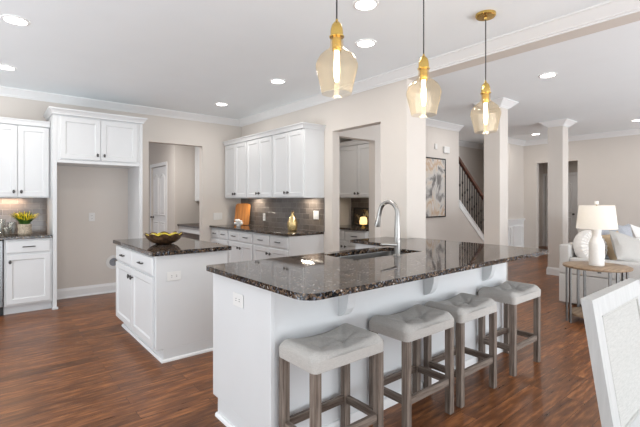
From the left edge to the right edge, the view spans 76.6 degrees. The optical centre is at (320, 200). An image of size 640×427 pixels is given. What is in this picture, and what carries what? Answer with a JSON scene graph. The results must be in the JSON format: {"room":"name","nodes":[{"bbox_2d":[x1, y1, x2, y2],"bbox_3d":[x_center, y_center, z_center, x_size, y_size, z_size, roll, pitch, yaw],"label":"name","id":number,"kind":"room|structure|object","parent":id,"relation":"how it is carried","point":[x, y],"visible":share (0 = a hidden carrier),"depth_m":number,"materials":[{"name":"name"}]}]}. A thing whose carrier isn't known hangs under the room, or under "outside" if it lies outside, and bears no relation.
{"room":"kitchen","nodes":[
{"label":"kitchen","id":0,"kind":"room"},
{"bbox_2d":[0,96,240,288],"bbox_3d":[-4.300,-0.042,4.918,7.620,2.743,0.120,0,0,-40],"label":"wall","id":1,"kind":"structure","parent":0,"point":[84,246],"depth_m":5.86,"materials":[{"name":"paint"}]},
{"bbox_2d":[0,198,46,233],"bbox_3d":[-4.261,0.189,4.867,1.617,0.462,0.008,0,0,-40],"label":"backsplash","id":2,"kind":"structure","parent":1,"relation":"attached to","point":[8,206],"depth_m":5.21,"materials":[{"name":"tile"}]},
{"bbox_2d":[0,117,49,197],"bbox_3d":[-3.783,-0.513,5.018,0.685,0.954,0.380,0,0,-40],"label":"upper cabinet","id":3,"kind":"object","parent":1,"relation":"attached to","point":[24,143],"visible":1,"depth_m":4.96,"materials":[{"name":"paint"}]},
{"bbox_2d":[57,282,115,299],"bbox_3d":[-3.222,1.262,5.709,0.956,0.135,0.030,0,0,-40],"label":"baseboard","id":4,"kind":"structure","parent":1,"relation":"attached to","point":[72,292],"depth_m":5.66,"materials":[{"name":"paint"}]},
{"bbox_2d":[89,213,94,220],"bbox_3d":[-3.231,0.233,5.716,0.075,0.118,0.007,0,0,-40],"label":"outlet","id":5,"kind":"object","parent":1,"relation":"attached to","point":[91,215],"visible":1,"depth_m":5.72,"materials":[{"name":"plastic"}]},
{"bbox_2d":[0,86,240,126],"bbox_3d":[-4.275,-1.363,4.793,7.500,0.100,0.105,0,0,-40],"label":"trim","id":6,"kind":"structure","parent":1,"relation":"attached to","point":[4,91],"depth_m":5.81,"materials":[{"name":"paint"}]},
{"bbox_2d":[213,213,221,219],"bbox_3d":[-1.759,0.270,6.929,0.165,0.118,0.008,0,0,-40],"label":"light switch","id":7,"kind":"object","parent":1,"relation":"attached to","point":[216,216],"visible":1,"depth_m":6.92,"materials":[{"name":"plastic"}]},
{"bbox_2d":[149,143,180,233],"bbox_3d":[-3.800,-0.042,9.341,0.120,2.743,2.750,0,0,-40],"label":"wall","id":8,"kind":"structure","parent":0,"point":[158,153],"depth_m":8.43,"materials":[{"name":"paint"}]},
{"bbox_2d":[150,161,166,232],"bbox_3d":[-3.608,0.250,9.030,0.110,2.160,1.145,0,0,-40],"label":"door","id":9,"kind":"structure","parent":8,"relation":"in","point":[159,173],"depth_m":9.04,"materials":[{"name":"paint"}]},
{"bbox_2d":[181,145,198,223],"bbox_3d":[-2.655,-0.042,8.581,0.680,2.743,0.120,0,0,-40],"label":"wall","id":10,"kind":"structure","parent":0,"point":[189,206],"depth_m":8.42,"materials":[{"name":"paint"}]},
{"bbox_2d":[0,246,601,426],"bbox_3d":[1.632,1.380,5.881,18.000,0.100,17.000,0,0,-40],"label":"floor","id":11,"kind":"structure","parent":0,"point":[74,364],"depth_m":2.96,"materials":[{"name":"brown wood"}]},
{"bbox_2d":[0,240,2,315],"bbox_3d":[-4.046,0.892,4.661,0.605,0.876,0.591,0,0,-40],"label":"dishwasher","id":12,"kind":"object","parent":11,"relation":"on","point":[1,241],"visible":0.97,"depth_m":4.62,"materials":[{"name":"metal"}]},
{"bbox_2d":[3,238,51,314],"bbox_3d":[-3.620,0.891,4.995,0.467,0.878,0.618,0,0,-40],"label":"base cabinet","id":13,"kind":"object","parent":11,"relation":"on","point":[27,263],"visible":0.98,"depth_m":4.78,"materials":[{"name":"paint"}]},
{"bbox_2d":[0,232,51,239],"bbox_3d":[-3.864,0.435,4.801,1.084,0.031,0.595,0,0,-40],"label":"countertop","id":14,"kind":"structure","parent":13,"relation":"on","point":[40,234],"depth_m":4.85,"materials":[{"name":"brown stone"}]},
{"bbox_2d":[11,211,37,234],"bbox_3d":[-3.648,0.273,4.982,0.339,0.293,0.307,0,0,-40],"label":"potted plant","id":15,"kind":"object","parent":14,"relation":"on","point":[24,228],"visible":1,"depth_m":4.95,"materials":[{"name":"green plant"}]},
{"bbox_2d":[43,106,147,309],"bbox_3d":[-3.026,0.099,5.464,1.132,2.462,0.654,0,0,-40],"label":"refrigerator surround","id":16,"kind":"object","parent":11,"relation":"on","point":[78,138],"visible":0.95,"depth_m":5.24,"materials":[{"name":"paint"}]},
{"bbox_2d":[116,245,226,362],"bbox_3d":[-1.510,0.891,3.952,0.682,0.878,1.280,0,0,-40],"label":"kitchen island","id":17,"kind":"object","parent":11,"relation":"on","point":[173,320],"visible":0.95,"depth_m":3.48,"materials":[{"name":"paint"}]},
{"bbox_2d":[106,255,116,268],"bbox_3d":[-2.999,0.895,5.879,0.200,0.200,0.050,0,0,-40],"label":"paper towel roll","id":18,"kind":"object","parent":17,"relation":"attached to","point":[111,261],"visible":0.66,"depth_m":5.88,"materials":[{"name":"paper"}]},
{"bbox_2d":[113,237,231,256],"bbox_3d":[-1.501,0.433,3.979,0.695,0.036,1.330,0,0,-40],"label":"island countertop","id":19,"kind":"structure","parent":17,"relation":"on","point":[184,245],"depth_m":3.65,"materials":[{"name":"brown stone"}]},
{"bbox_2d":[144,231,182,243],"bbox_3d":[-1.502,0.362,3.881,0.362,0.106,0.350,0,0,-40],"label":"bowl","id":20,"kind":"object","parent":19,"relation":"on","point":[163,237],"visible":1,"depth_m":3.78,"materials":[{"name":"brown metal"}]},
{"bbox_2d":[167,271,180,280],"bbox_3d":[-1.223,0.630,3.378,0.118,0.075,0.007,0,0,-40],"label":"outlet","id":21,"kind":"object","parent":17,"relation":"attached to","point":[176,275],"visible":1,"depth_m":3.38,"materials":[{"name":"plastic"}]},
{"bbox_2d":[177,223,198,239],"bbox_3d":[-2.163,0.905,7.835,0.628,0.850,1.653,0,0,-40],"label":"desk","id":22,"kind":"object","parent":11,"relation":"on","point":[191,231],"visible":0.21,"depth_m":8.10,"materials":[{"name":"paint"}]},
{"bbox_2d":[211,228,228,262],"bbox_3d":[-1.444,0.891,6.767,0.615,0.878,0.640,0,0,-40],"label":"base cabinet","id":23,"kind":"object","parent":11,"relation":"on","point":[219,236],"visible":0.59,"depth_m":6.54,"materials":[{"name":"paint"}]},
{"bbox_2d":[229,230,253,262],"bbox_3d":[-0.998,0.891,6.227,0.615,0.878,0.760,0,0,-40],"label":"base cabinet","id":24,"kind":"object","parent":11,"relation":"on","point":[242,242],"visible":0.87,"depth_m":6.03,"materials":[{"name":"paint"}]},
{"bbox_2d":[253,233,323,259],"bbox_3d":[-0.477,0.891,5.594,0.615,0.878,0.880,0,0,-40],"label":"base cabinet","id":25,"kind":"object","parent":11,"relation":"on","point":[266,246],"visible":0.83,"depth_m":5.32,"materials":[{"name":"paint"}]},
{"bbox_2d":[209,224,323,236],"bbox_3d":[-0.917,0.435,6.132,0.596,0.031,2.300,0,0,-40],"label":"countertop","id":26,"kind":"structure","parent":25,"relation":"on","point":[247,228],"depth_m":5.69,"materials":[{"name":"brown stone"}]},
{"bbox_2d":[234,219,242,226],"bbox_3d":[-1.324,0.358,6.507,0.138,0.122,0.169,0,0,-40],"label":"flowers","id":27,"kind":"object","parent":26,"relation":"on","point":[238,223],"visible":1,"depth_m":6.47,"materials":[{"name":"plant"}]},
{"bbox_2d":[234,203,250,224],"bbox_3d":[-1.334,0.234,6.904,0.270,0.367,0.090,0,0,16],"label":"cutting board","id":28,"kind":"object","parent":26,"relation":"on","point":[242,210],"visible":0.89,"depth_m":6.90,"materials":[{"name":"brown wood"}]},
{"bbox_2d":[287,211,297,230],"bbox_3d":[-0.388,0.280,5.613,0.146,0.280,0.146,0,0,-40],"label":"vase","id":29,"kind":"object","parent":26,"relation":"on","point":[292,224],"visible":0.98,"depth_m":5.57,"materials":[{"name":"metal"}]},
{"bbox_2d":[279,323,383,426],"bbox_3d":[0.059,1.013,2.086,0.480,0.634,0.308,0,0,-40],"label":"bar stool","id":30,"kind":"object","parent":11,"relation":"on","point":[341,346],"visible":1,"depth_m":2.04,"materials":[{"name":"fabric"}]},
{"bbox_2d":[339,229,368,250],"bbox_3d":[0.589,0.891,6.460,0.652,0.878,0.960,0,0,-40],"label":"base cabinet","id":31,"kind":"object","parent":11,"relation":"on","point":[345,236],"visible":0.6,"depth_m":6.19,"materials":[{"name":"paint"}]},
{"bbox_2d":[339,225,368,230],"bbox_3d":[0.593,0.435,6.466,0.641,0.031,0.965,0,0,-40],"label":"countertop","id":32,"kind":"structure","parent":31,"relation":"on","point":[342,227],"depth_m":6.30,"materials":[{"name":"brown stone"}]},
{"bbox_2d":[352,208,368,225],"bbox_3d":[0.725,0.272,6.715,0.062,0.300,0.520,0,0,-40],"label":"picture","id":33,"kind":"object","parent":32,"relation":"on","point":[358,212],"visible":0.49,"depth_m":6.80,"materials":[{"name":"black metal"}]},
{"bbox_2d":[360,217,366,227],"bbox_3d":[0.661,0.337,6.273,0.120,0.165,0.118,0,0,-40],"label":"lamp","id":34,"kind":"object","parent":32,"relation":"on","point":[363,220],"visible":1,"depth_m":6.23,"materials":[{"name":"gold metal"}]},
{"bbox_2d":[213,243,505,426],"bbox_3d":[0.318,0.886,3.298,2.514,0.888,1.375,0,0,-40],"label":"kitchen island","id":35,"kind":"object","parent":11,"relation":"on","point":[247,339],"visible":0.41,"depth_m":2.34,"materials":[{"name":"paint"}]},
{"bbox_2d":[233,292,242,307],"bbox_3d":[-0.470,0.565,2.302,0.007,0.075,0.118,0,0,-40],"label":"outlet","id":36,"kind":"object","parent":35,"relation":"attached to","point":[237,298],"visible":1,"depth_m":2.29,"materials":[{"name":"plastic"}]},
{"bbox_2d":[206,237,548,300],"bbox_3d":[0.397,0.425,3.214,2.578,0.031,1.685,0,0,-40],"label":"island countertop","id":37,"kind":"structure","parent":35,"relation":"on","point":[318,276],"depth_m":2.56,"materials":[{"name":"brown stone"}]},
{"bbox_2d":[340,251,405,259],"bbox_3d":[0.415,0.544,3.167,0.770,0.199,0.356,0,0,-40],"label":"sink","id":38,"kind":"object","parent":37,"relation":"in","point":[388,253],"visible":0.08,"depth_m":3.39,"materials":[{"name":"metal"}]},
{"bbox_2d":[374,200,400,256],"bbox_3d":[0.453,0.201,3.018,0.191,0.416,0.251,0,0,-40],"label":"faucet","id":39,"kind":"object","parent":37,"relation":"on","point":[396,244],"visible":1,"depth_m":2.97,"materials":[{"name":"metal"}]},
{"bbox_2d":[369,304,453,426],"bbox_3d":[0.564,1.013,2.503,0.480,0.634,0.308,0,0,-40],"label":"bar stool","id":40,"kind":"object","parent":11,"relation":"on","point":[409,326],"visible":0.99,"depth_m":2.45,"materials":[{"name":"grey fabric"}]},
{"bbox_2d":[423,293,496,407],"bbox_3d":[0.985,1.013,2.850,0.480,0.634,0.308,0,0,-40],"label":"bar stool","id":41,"kind":"object","parent":11,"relation":"on","point":[464,307],"visible":0.98,"depth_m":2.79,"materials":[{"name":"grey fabric"}]},
{"bbox_2d":[473,97,518,280],"bbox_3d":[2.529,-0.042,5.846,0.450,2.743,0.445,0,0,-40],"label":"column","id":42,"kind":"structure","parent":11,"relation":"on","point":[495,140],"depth_m":5.76,"materials":[{"name":"paint"}]},
{"bbox_2d":[478,281,540,376],"bbox_3d":[1.546,1.013,3.312,0.480,0.634,0.308,0,0,-40],"label":"bar stool","id":43,"kind":"object","parent":11,"relation":"on","point":[509,293],"visible":0.96,"depth_m":3.26,"materials":[{"name":"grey fabric"}]},
{"bbox_2d":[539,118,576,275],"bbox_3d":[4.270,-0.042,7.288,0.470,2.743,0.455,0,0,-40],"label":"column","id":44,"kind":"structure","parent":11,"relation":"on","point":[557,129],"depth_m":7.20,"materials":[{"name":"paint"}]},
{"bbox_2d":[562,261,633,322],"bbox_3d":[3.020,1.020,4.433,0.644,0.620,0.644,0,0,-40],"label":"side table","id":45,"kind":"object","parent":11,"relation":"on","point":[611,268],"visible":0.64,"depth_m":4.42,"materials":[{"name":"brown wood"}]},
{"bbox_2d":[568,307,583,318],"bbox_3d":[3.020,1.244,4.433,0.530,0.023,0.530,0,0,-40],"label":"shelf","id":46,"kind":"object","parent":45,"relation":"attached to","point":[576,311],"depth_m":4.43,"materials":[{"name":"brown wood"}]},
{"bbox_2d":[576,201,617,265],"bbox_3d":[3.020,0.358,4.433,0.384,0.702,0.384,0,0,-40],"label":"table lamp","id":47,"kind":"object","parent":45,"relation":"on","point":[596,217],"visible":1,"depth_m":4.36,"materials":[{"name":"white ceramic"}]},
{"bbox_2d":[559,224,639,303],"bbox_3d":[4.261,0.831,5.553,2.300,0.918,0.990,0,0,-40],"label":"sofa","id":48,"kind":"object","parent":11,"relation":"on","point":[595,282],"visible":0.23,"depth_m":5.05,"materials":[{"name":"fabric"}]},
{"bbox_2d":[573,230,607,257],"bbox_3d":[3.431,0.595,5.161,0.438,0.432,0.254,0,0,-9],"label":"round pillow","id":49,"kind":"object","parent":48,"relation":"on","point":[581,240],"visible":0.35,"depth_m":5.09,"materials":[{"name":"white fabric"}]},
{"bbox_2d":[601,230,609,258],"bbox_3d":[3.884,0.585,5.554,0.600,0.440,0.207,0,-14,-40],"label":"cushion","id":50,"kind":"object","parent":48,"relation":"on","point":[604,232],"depth_m":5.46,"materials":[{"name":"beige fabric"}]},
{"bbox_2d":[601,231,618,259],"bbox_3d":[3.841,0.595,5.294,0.390,0.388,0.178,0,0,-16],"label":"throw pillow","id":51,"kind":"object","parent":48,"relation":"on","point":[610,252],"visible":0.3,"depth_m":5.23,"materials":[{"name":"beige fabric"}]},
{"bbox_2d":[611,225,625,234],"bbox_3d":[4.363,0.585,5.949,0.600,0.440,0.207,0,-14,-40],"label":"cushion","id":52,"kind":"object","parent":48,"relation":"on","point":[621,229],"depth_m":5.94,"materials":[{"name":"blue fabric"}]},
{"bbox_2d":[609,230,639,262],"bbox_3d":[3.791,0.595,4.991,0.537,0.469,0.258,0,0,-9],"label":"throw pillow","id":53,"kind":"object","parent":48,"relation":"on","point":[625,247],"visible":0.93,"depth_m":4.92,"materials":[{"name":"grey fabric"}]},
{"bbox_2d":[618,224,632,236],"bbox_3d":[4.733,0.585,6.254,0.600,0.440,0.207,0,-14,-40],"label":"cushion","id":54,"kind":"object","parent":48,"relation":"on","point":[627,228],"depth_m":6.14,"materials":[{"name":"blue fabric"}]},
{"bbox_2d":[630,224,639,239],"bbox_3d":[4.343,0.555,5.422,0.516,0.485,0.215,0,0,-25],"label":"throw pillow","id":55,"kind":"object","parent":48,"relation":"on","point":[635,230],"visible":0.58,"depth_m":5.39,"materials":[{"name":"white fabric"}]},
{"bbox_2d":[581,278,639,426],"bbox_3d":[1.283,0.830,1.313,0.570,1.000,0.595,0,0,-40],"label":"dining chair","id":56,"kind":"object","parent":11,"relation":"on","point":[611,314],"visible":1,"depth_m":1.41,"materials":[{"name":"paint"}]},
{"bbox_3d":[2.579,0.380,8.489,2.420,1.900,0.960,0,0,-39],"label":"staircase","id":57,"kind":"structure","parent":11,"relation":"on","visible":0},
{"bbox_2d":[459,157,483,241],"bbox_3d":[3.176,0.206,8.268,1.475,2.148,0.150,0,0,-40],"label":"stair railing","id":58,"kind":"object","parent":57,"relation":"on","point":[466,213],"visible":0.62,"depth_m":8.10,"materials":[{"name":"metal"}]},
{"bbox_2d":[0,0,639,144],"bbox_3d":[1.632,-1.463,5.881,18.000,0.100,17.000,0,0,-40],"label":"ceiling","id":59,"kind":"structure","parent":0,"point":[191,56],"depth_m":3.97,"materials":[{"name":"paint"}]},
{"bbox_2d":[0,64,16,69],"bbox_3d":[-3.334,-1.408,4.286,0.190,0.010,0.190,0,0,-40],"label":"recessed light","id":60,"kind":"object","parent":59,"relation":"in","point":[2,66],"visible":1,"depth_m":4.29,"materials":[{"name":"paint"}]},
{"bbox_2d":[0,66,13,69],"bbox_3d":[-3.334,-1.407,4.286,0.148,0.001,0.148,0,0,-40],"label":"diffuser","id":61,"kind":"object","parent":60,"relation":"attached to","point":[3,67],"depth_m":4.29,"materials":[{"name":"white plastic"}]},
{"bbox_2d":[0,15,30,25],"bbox_3d":[-2.388,-1.408,3.170,0.190,0.010,0.190,0,0,-40],"label":"recessed light","id":62,"kind":"object","parent":59,"relation":"in","point":[11,19],"visible":1,"depth_m":3.17,"materials":[{"name":"paint"}]},
{"bbox_2d":[4,17,26,24],"bbox_3d":[-2.388,-1.407,3.170,0.148,0.001,0.148,0,0,-40],"label":"diffuser","id":63,"kind":"object","parent":62,"relation":"attached to","point":[10,19],"depth_m":3.17,"materials":[{"name":"white plastic"}]},
{"bbox_2d":[215,102,227,105],"bbox_3d":[-1.449,-1.408,5.931,0.190,0.010,0.190,0,0,-40],"label":"recessed light","id":64,"kind":"object","parent":59,"relation":"in","point":[219,103],"visible":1,"depth_m":5.94,"materials":[{"name":"paint"}]},
{"bbox_2d":[270,79,285,83],"bbox_3d":[-0.508,-1.408,4.789,0.190,0.010,0.190,0,0,-40],"label":"recessed light","id":65,"kind":"object","parent":59,"relation":"in","point":[276,81],"visible":1,"depth_m":4.79,"materials":[{"name":"paint"}]},
{"bbox_2d":[271,80,283,82],"bbox_3d":[-0.508,-1.407,4.789,0.148,0.001,0.148,0,0,-40],"label":"diffuser","id":66,"kind":"object","parent":65,"relation":"attached to","point":[274,81],"depth_m":4.79,"materials":[{"name":"white plastic"}]},
{"bbox_2d":[316,0,357,91],"bbox_3d":[0.083,-0.984,2.106,0.220,0.857,0.220,0,0,-40],"label":"pendant light","id":67,"kind":"object","parent":59,"relation":"hanging from","point":[336,33],"visible":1,"depth_m":2.09,"materials":[{"name":"gold metal"}]},
{"bbox_2d":[332,36,341,51],"bbox_3d":[0.083,-0.812,2.106,0.052,0.072,0.052,0,0,-40],"label":"socket","id":68,"kind":"object","parent":67,"relation":"attached to","point":[336,40],"depth_m":2.09,"materials":[{"name":"gold metal"}]},
{"bbox_2d":[352,0,378,10],"bbox_3d":[0.324,-1.408,2.912,0.190,0.010,0.190,0,0,-40],"label":"recessed light","id":69,"kind":"object","parent":59,"relation":"in","point":[357,4],"visible":1,"depth_m":2.91,"materials":[{"name":"paint"}]},
{"bbox_2d":[355,39,375,47],"bbox_3d":[0.404,-1.408,3.634,0.190,0.010,0.190,0,0,-40],"label":"recessed light","id":70,"kind":"object","parent":59,"relation":"in","point":[364,43],"visible":1,"depth_m":3.63,"materials":[{"name":"paint"}]},
{"bbox_2d":[358,41,373,46],"bbox_3d":[0.404,-1.407,3.634,0.148,0.001,0.148,0,0,-40],"label":"diffuser","id":71,"kind":"object","parent":70,"relation":"attached to","point":[363,43],"depth_m":3.63,"materials":[{"name":"white plastic"}]},
{"bbox_2d":[406,0,441,113],"bbox_3d":[0.655,-0.978,2.577,0.220,0.869,0.220,0,0,-40],"label":"pendant light","id":72,"kind":"object","parent":59,"relation":"hanging from","point":[423,66],"visible":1,"depth_m":2.56,"materials":[{"name":"gold metal"}]},
{"bbox_2d":[417,54,429,80],"bbox_3d":[0.655,-0.847,2.577,0.078,0.166,0.078,0,0,-40],"label":"socket","id":73,"kind":"object","parent":72,"relation":"attached to","point":[423,66],"depth_m":2.56,"materials":[{"name":"gold metal"}]},
{"bbox_2d":[470,10,501,131],"bbox_3d":[1.249,-0.965,3.067,0.220,0.895,0.220,0,0,-40],"label":"pendant light","id":74,"kind":"object","parent":59,"relation":"hanging from","point":[485,15],"visible":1,"depth_m":3.05,"materials":[{"name":"gold metal"}]},
{"bbox_2d":[480,81,490,103],"bbox_3d":[1.249,-0.821,3.067,0.078,0.166,0.078,0,0,-40],"label":"socket","id":75,"kind":"object","parent":74,"relation":"attached to","point":[485,89],"depth_m":3.05,"materials":[{"name":"gold metal"}]},
{"bbox_2d":[538,72,556,77],"bbox_3d":[2.556,-1.408,4.560,0.190,0.010,0.190,0,0,-40],"label":"recessed light","id":76,"kind":"object","parent":59,"relation":"in","point":[551,74],"visible":1,"depth_m":4.55,"materials":[{"name":"paint"}]},
{"bbox_2d":[540,74,554,76],"bbox_3d":[2.556,-1.407,4.560,0.148,0.001,0.148,0,0,-40],"label":"diffuser","id":77,"kind":"object","parent":76,"relation":"attached to","point":[546,75],"depth_m":4.56,"materials":[{"name":"white plastic"}]},
{"bbox_2d":[241,79,425,252],"bbox_3d":[-0.112,-0.042,5.905,0.340,2.743,3.685,0,0,-40],"label":"wall","id":78,"kind":"structure","parent":0,"point":[403,132],"depth_m":4.59,"materials":[{"name":"paint"}]},
{"bbox_2d":[223,137,246,197],"bbox_3d":[-1.294,-0.520,6.768,0.383,0.969,0.750,0,0,-40],"label":"upper cabinet","id":79,"kind":"object","parent":78,"relation":"attached to","point":[235,149],"visible":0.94,"depth_m":6.62,"materials":[{"name":"paint"}]},
{"bbox_2d":[244,130,272,197],"bbox_3d":[-0.817,-0.520,6.189,0.383,0.969,0.750,0,0,-40],"label":"upper cabinet","id":80,"kind":"object","parent":78,"relation":"attached to","point":[259,145],"visible":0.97,"depth_m":6.06,"materials":[{"name":"paint"}]},
{"bbox_2d":[241,197,324,231],"bbox_3d":[-0.685,0.189,6.327,0.008,0.462,2.305,0,0,-40],"label":"backsplash","id":81,"kind":"structure","parent":78,"relation":"attached to","point":[277,211],"depth_m":6.12,"materials":[{"name":"tile"}]},
{"bbox_2d":[270,122,325,197],"bbox_3d":[-0.329,-0.520,5.597,0.383,0.969,0.785,0,0,-40],"label":"upper cabinet","id":82,"kind":"object","parent":78,"relation":"attached to","point":[298,148],"visible":1,"depth_m":5.39,"materials":[{"name":"paint"}]},
{"bbox_2d":[313,211,318,219],"bbox_3d":[-0.064,0.200,5.559,0.008,0.118,0.118,0,0,-40],"label":"light switch","id":83,"kind":"object","parent":78,"relation":"attached to","point":[315,213],"visible":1,"depth_m":5.55,"materials":[{"name":"plastic"}]},
{"bbox_2d":[239,0,639,126],"bbox_3d":[2.193,-1.363,2.760,0.105,0.100,11.470,0,0,-40],"label":"ceiling beam","id":84,"kind":"structure","parent":78,"relation":"attached to","point":[612,9],"depth_m":3.64,"materials":[{"name":"paint"}]},
{"bbox_2d":[339,138,351,224],"bbox_3d":[0.005,-0.042,6.691,1.280,2.743,0.120,0,0,-40],"label":"wall","id":85,"kind":"structure","parent":0,"point":[344,203],"depth_m":6.95,"materials":[{"name":"paint"}]},
{"bbox_2d":[339,124,380,237],"bbox_3d":[0.751,-0.042,5.881,1.400,2.743,0.120,0,0,-40],"label":"wall","id":86,"kind":"structure","parent":0,"point":[372,134],"depth_m":5.85,"materials":[{"name":"paint"}]},
{"bbox_2d":[426,126,483,243],"bbox_3d":[2.412,-0.042,7.639,3.400,2.743,0.120,0,0,-40],"label":"wall","id":87,"kind":"structure","parent":0,"point":[455,226],"depth_m":7.55,"materials":[{"name":"paint"}]},
{"bbox_2d":[426,157,445,217],"bbox_3d":[1.986,-0.230,7.188,0.770,1.060,0.032,0,0,-40],"label":"wall art","id":88,"kind":"object","parent":87,"relation":"attached to","point":[435,167],"visible":0.59,"depth_m":7.23,"materials":[{"name":"multicoloured paper"}]},
{"bbox_2d":[426,118,463,131],"bbox_3d":[1.924,-1.363,7.091,1.950,0.100,0.105,0,0,-40],"label":"trim","id":89,"kind":"structure","parent":87,"relation":"attached to","point":[429,122],"depth_m":7.33,"materials":[{"name":"paint"}]},
{"bbox_2d":[443,146,449,153],"bbox_3d":[2.313,-0.930,7.453,0.170,0.120,0.039,0,0,-40],"label":"door chime","id":90,"kind":"object","parent":87,"relation":"attached to","point":[445,149],"visible":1,"depth_m":7.42,"materials":[{"name":"plastic"}]},
{"bbox_2d":[459,146,483,232],"bbox_3d":[2.368,-0.042,9.028,5.100,2.743,0.120,0,0,-40],"label":"wall","id":91,"kind":"structure","parent":0,"point":[472,158],"depth_m":10.16,"materials":[{"name":"paint"}]},
{"bbox_2d":[459,141,483,149],"bbox_3d":[2.393,-1.363,8.903,4.980,0.100,0.105,0,0,-40],"label":"trim","id":92,"kind":"structure","parent":91,"relation":"attached to","point":[461,143],"depth_m":9.98,"materials":[{"name":"paint"}]},
{"bbox_2d":[508,143,523,218],"bbox_3d":[4.378,-0.042,9.428,1.250,2.743,0.120,0,0,-40],"label":"wall","id":93,"kind":"structure","parent":0,"point":[515,152],"depth_m":9.51,"materials":[{"name":"paint"}]},
{"bbox_2d":[508,218,524,246],"bbox_3d":[4.430,0.812,9.364,1.249,0.765,0.045,0,0,-40],"label":"trim","id":94,"kind":"structure","parent":93,"relation":"attached to","point":[515,226],"depth_m":9.51,"materials":[{"name":"paint"}]},
{"bbox_2d":[508,137,525,145],"bbox_3d":[4.450,-1.363,9.341,1.250,0.100,0.105,0,0,-40],"label":"trim","id":95,"kind":"structure","parent":93,"relation":"attached to","point":[510,140],"depth_m":9.42,"materials":[{"name":"paint"}]},
{"bbox_2d":[408,12,639,82],"bbox_3d":[3.417,-1.364,1.625,0.340,0.098,8.160,0,0,-40],"label":"beam","id":96,"kind":"structure","parent":0,"point":[634,17],"depth_m":3.39,"materials":[{"name":"paint"}]},
{"bbox_2d":[539,163,543,246],"bbox_3d":[5.553,-0.042,11.123,2.480,2.743,0.100,0,0,-40],"label":"wall","id":97,"kind":"structure","parent":0,"point":[541,165],"depth_m":11.77,"materials":[{"name":"paint"}]},
{"bbox_2d":[544,161,577,245],"bbox_3d":[7.344,-0.042,10.979,0.100,2.743,3.600,0,0,-40],"label":"wall","id":98,"kind":"structure","parent":0,"point":[572,165],"depth_m":11.80,"materials":[{"name":"paint"}]},
{"bbox_2d":[543,172,577,245],"bbox_3d":[6.791,0.275,11.469,0.110,2.110,0.960,0,0,-40],"label":"door","id":99,"kind":"structure","parent":98,"relation":"in","point":[572,176],"depth_m":11.28,"materials":[{"name":"paint"}]},
{"bbox_2d":[524,134,639,256],"bbox_3d":[7.635,-0.042,6.553,0.120,2.743,10.400,0,0,-40],"label":"wall","id":100,"kind":"structure","parent":0,"point":[608,168],"depth_m":8.58,"materials":[{"name":"paint"}]},
{"bbox_2d":[524,129,639,145],"bbox_3d":[7.857,-1.363,6.107,0.105,0.100,9.430,0,0,-40],"label":"trim","id":101,"kind":"structure","parent":100,"relation":"attached to","point":[632,131],"depth_m":8.58,"materials":[{"name":"paint"}]},
{"bbox_3d":[0.857,-0.041,6.758,0.120,2.743,1.100,0,0,-39],"label":"wall","id":102,"kind":"structure","parent":0,"visible":0},
{"bbox_2d":[339,140,368,197],"bbox_3d":[0.697,-0.501,6.549,0.388,0.918,0.960,0,0,-40],"label":"upper cabinet","id":103,"kind":"object","parent":102,"relation":"attached to","point":[354,154],"visible":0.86,"depth_m":6.50,"materials":[{"name":"paint"}]},
{"bbox_2d":[351,198,368,224],"bbox_3d":[0.846,0.189,6.671,0.008,0.462,0.980,0,0,-40],"label":"backsplash","id":104,"kind":"structure","parent":102,"relation":"attached to","point":[355,202],"depth_m":6.91,"materials":[{"name":"tile"}]},
{"bbox_3d":[-1.872,-0.041,8.073,0.120,2.743,1.660,0,0,-39],"label":"niche","id":105,"kind":"object","parent":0,"visible":0},
{"bbox_2d":[195,147,198,200],"bbox_3d":[-2.311,-0.625,8.269,0.297,1.290,0.780,0,0,-40],"label":"upper cabinet","id":106,"kind":"object","parent":105,"relation":"attached to","point":[196,148],"visible":0.03,"depth_m":8.40,"materials":[{"name":"paint"}]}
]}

